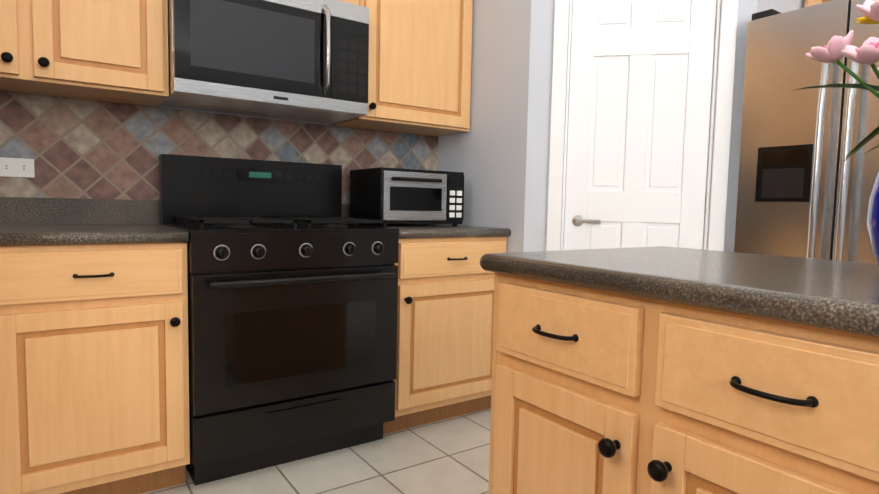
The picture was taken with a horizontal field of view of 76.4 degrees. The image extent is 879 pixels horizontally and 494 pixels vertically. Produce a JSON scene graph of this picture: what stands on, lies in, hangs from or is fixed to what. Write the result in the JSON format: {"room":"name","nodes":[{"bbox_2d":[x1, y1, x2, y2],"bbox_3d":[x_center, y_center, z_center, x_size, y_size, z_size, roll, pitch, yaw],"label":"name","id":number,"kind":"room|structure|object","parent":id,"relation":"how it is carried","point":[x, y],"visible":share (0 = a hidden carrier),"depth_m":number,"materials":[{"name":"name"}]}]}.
{"room":"kitchen","nodes":[
{"label":"kitchen","id":0,"kind":"room"},
{"bbox_2d":[141,408,490,493],"bbox_3d":[3.140,0.896,2.967,10.440,0.060,11.100,-2,5,-35],"label":"floor","id":1,"kind":"structure","parent":0,"point":[448,456],"depth_m":2.15,"materials":[{"name":"beige tile"}]},
{"bbox_2d":[0,243,189,493],"bbox_3d":[-1.526,0.415,1.806,1.222,0.874,0.676,-2,5,-35],"label":"base cabinet","id":2,"kind":"object","parent":1,"relation":"on","point":[94,375],"visible":1,"depth_m":1.75,"materials":[{"name":"brown wood"}]},
{"bbox_2d":[0,224,188,245],"bbox_3d":[-1.524,-0.041,1.782,1.224,0.040,0.650,-2,5,-35],"label":"countertop","id":3,"kind":"structure","parent":2,"relation":"on","point":[47,234],"depth_m":1.76,"materials":[{"name":"stone"}]},
{"bbox_2d":[159,154,398,485],"bbox_3d":[-0.667,0.228,2.342,0.804,1.205,0.701,-2,5,-35],"label":"gas range","id":4,"kind":"object","parent":1,"relation":"on","point":[292,307],"visible":0.96,"depth_m":2.13,"materials":[{"name":"black metal"}]},
{"bbox_2d":[383,237,506,433],"bbox_3d":[-0.101,0.372,2.789,0.626,0.874,0.676,-2,5,-35],"label":"base cabinet","id":5,"kind":"object","parent":1,"relation":"on","point":[445,310],"visible":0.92,"depth_m":2.51,"materials":[{"name":"brown wood"}]},
{"bbox_2d":[344,223,510,238],"bbox_3d":[-0.098,-0.084,2.766,0.626,0.040,0.650,-2,5,-35],"label":"countertop","id":6,"kind":"structure","parent":5,"relation":"on","point":[408,231],"depth_m":2.55,"materials":[{"name":"stone"}]},
{"bbox_2d":[349,167,463,226],"bbox_3d":[-0.150,-0.243,2.781,0.470,0.270,0.384,-2,5,-35],"label":"toaster oven","id":7,"kind":"object","parent":6,"relation":"on","point":[400,196],"visible":0.85,"depth_m":2.65,"materials":[{"name":"black metal"}]},
{"bbox_2d":[488,273,878,493],"bbox_3d":[0.800,0.541,0.785,0.681,0.874,1.590,-2,5,-35],"label":"kitchen island","id":8,"kind":"object","parent":1,"relation":"on","point":[593,391],"visible":0.98,"depth_m":0.87,"materials":[{"name":"brown wood"}]},
{"bbox_2d":[480,246,878,337],"bbox_3d":[0.829,0.085,0.764,0.685,0.040,1.640,-2,5,-35],"label":"island countertop","id":9,"kind":"structure","parent":8,"relation":"on","point":[837,295],"depth_m":0.91,"materials":[{"name":"stone"}]},
{"bbox_2d":[795,0,878,265],"bbox_3d":[0.811,-0.200,0.914,0.426,0.505,0.336,-2,5,-35],"label":"vase","id":10,"kind":"object","parent":9,"relation":"on","point":[836,49],"visible":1,"depth_m":0.93,"materials":[{"name":"blue ceramic"}]},
{"bbox_2d":[734,0,878,263],"bbox_3d":[1.825,-0.022,2.194,0.887,1.830,0.940,-2,5,-35],"label":"refrigerator","id":11,"kind":"object","parent":1,"relation":"on","point":[803,192],"visible":0.52,"depth_m":2.14,"materials":[{"name":"grey metal"}]},
{"bbox_2d":[157,0,572,240],"bbox_3d":[-0.570,-0.624,2.862,4.290,2.830,0.118,-2,5,-35],"label":"wall","id":12,"kind":"structure","parent":0,"point":[326,124],"depth_m":2.63,"materials":[{"name":"grey paint"}]},
{"bbox_2d":[0,0,168,106],"bbox_3d":[-1.582,-1.102,1.821,1.222,1.085,0.366,-2,5,-35],"label":"upper cabinet","id":13,"kind":"object","parent":12,"relation":"attached to","point":[115,51],"visible":1,"depth_m":1.95,"materials":[{"name":"brown wood"}]},
{"bbox_2d":[0,90,437,223],"bbox_3d":[-1.103,-0.347,2.433,2.644,0.490,0.016,-2,5,-35],"label":"backsplash","id":14,"kind":"structure","parent":12,"relation":"attached to","point":[96,162],"depth_m":2.30,"materials":[{"name":"tile"}]},
{"bbox_2d":[0,157,34,177],"bbox_3d":[-1.589,-0.298,2.092,0.115,0.070,0.008,-2,5,-35],"label":"electrical outlet","id":15,"kind":"object","parent":14,"relation":"attached to","point":[16,167],"visible":1,"depth_m":2.09,"materials":[{"name":"white plastic"}]},
{"bbox_2d":[339,0,358,4],"bbox_3d":[-0.749,-1.361,2.374,0.786,0.615,0.366,-2,5,-35],"label":"upper cabinet","id":16,"kind":"object","parent":12,"relation":"attached to","point":[355,2],"depth_m":2.47,"materials":[{"name":"brown wood"}]},
{"bbox_2d":[158,0,368,124],"bbox_3d":[-0.736,-0.818,2.378,0.784,0.462,0.454,-2,5,-35],"label":"over-the-range microwave","id":17,"kind":"object","parent":16,"relation":"attached to","point":[301,60],"visible":1,"depth_m":2.23,"materials":[{"name":"silver metal"}]},
{"bbox_2d":[331,0,472,136],"bbox_3d":[-0.165,-1.145,2.798,0.641,1.085,0.366,-2,5,-35],"label":"upper cabinet","id":18,"kind":"object","parent":12,"relation":"attached to","point":[419,69],"visible":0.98,"depth_m":2.71,"materials":[{"name":"brown wood"}]},
{"bbox_2d":[437,0,530,252],"bbox_3d":[0.237,-0.610,2.901,0.098,2.830,0.737,-2,5,-35],"label":"wall","id":19,"kind":"structure","parent":0,"point":[486,155],"depth_m":2.75,"materials":[{"name":"grey paint"}]},
{"bbox_2d":[523,0,757,251],"bbox_3d":[0.876,-0.568,2.520,0.944,2.830,0.118,2,4,11],"label":"door frame","id":20,"kind":"structure","parent":0,"point":[546,112],"depth_m":2.51,"materials":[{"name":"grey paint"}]},
{"bbox_2d":[757,0,804,12],"bbox_3d":[1.603,-0.562,2.640,0.732,2.830,0.098,-2,5,-35],"label":"wall","id":21,"kind":"structure","parent":0,"point":[781,6],"depth_m":2.47,"materials":[{"name":"grey paint"}]},
{"bbox_3d":[2.105,-0.553,2.662,0.118,2.830,3.254,-2,5,-35],"label":"wall","id":22,"kind":"structure","parent":0,"visible":0},
{"bbox_2d":[804,0,831,6],"bbox_3d":[2.078,-1.290,2.221,0.386,0.615,0.999,-2,5,-35],"label":"upper cabinet","id":23,"kind":"object","parent":22,"relation":"attached to","point":[810,3],"visible":0.12,"depth_m":2.52,"materials":[{"name":"brown wood"}]},
{"bbox_3d":[0.911,-1.629,2.439,0.634,0.700,0.118,2,4,11],"label":"wall","id":24,"kind":"structure","parent":0,"visible":0},
{"bbox_2d":[560,0,720,249],"bbox_3d":[0.883,-0.219,2.553,0.631,2.128,0.100,2,4,11],"label":"pantry door","id":25,"kind":"structure","parent":24,"relation":"in","point":[640,110],"depth_m":2.49,"materials":[{"name":"white wood"}]}
]}

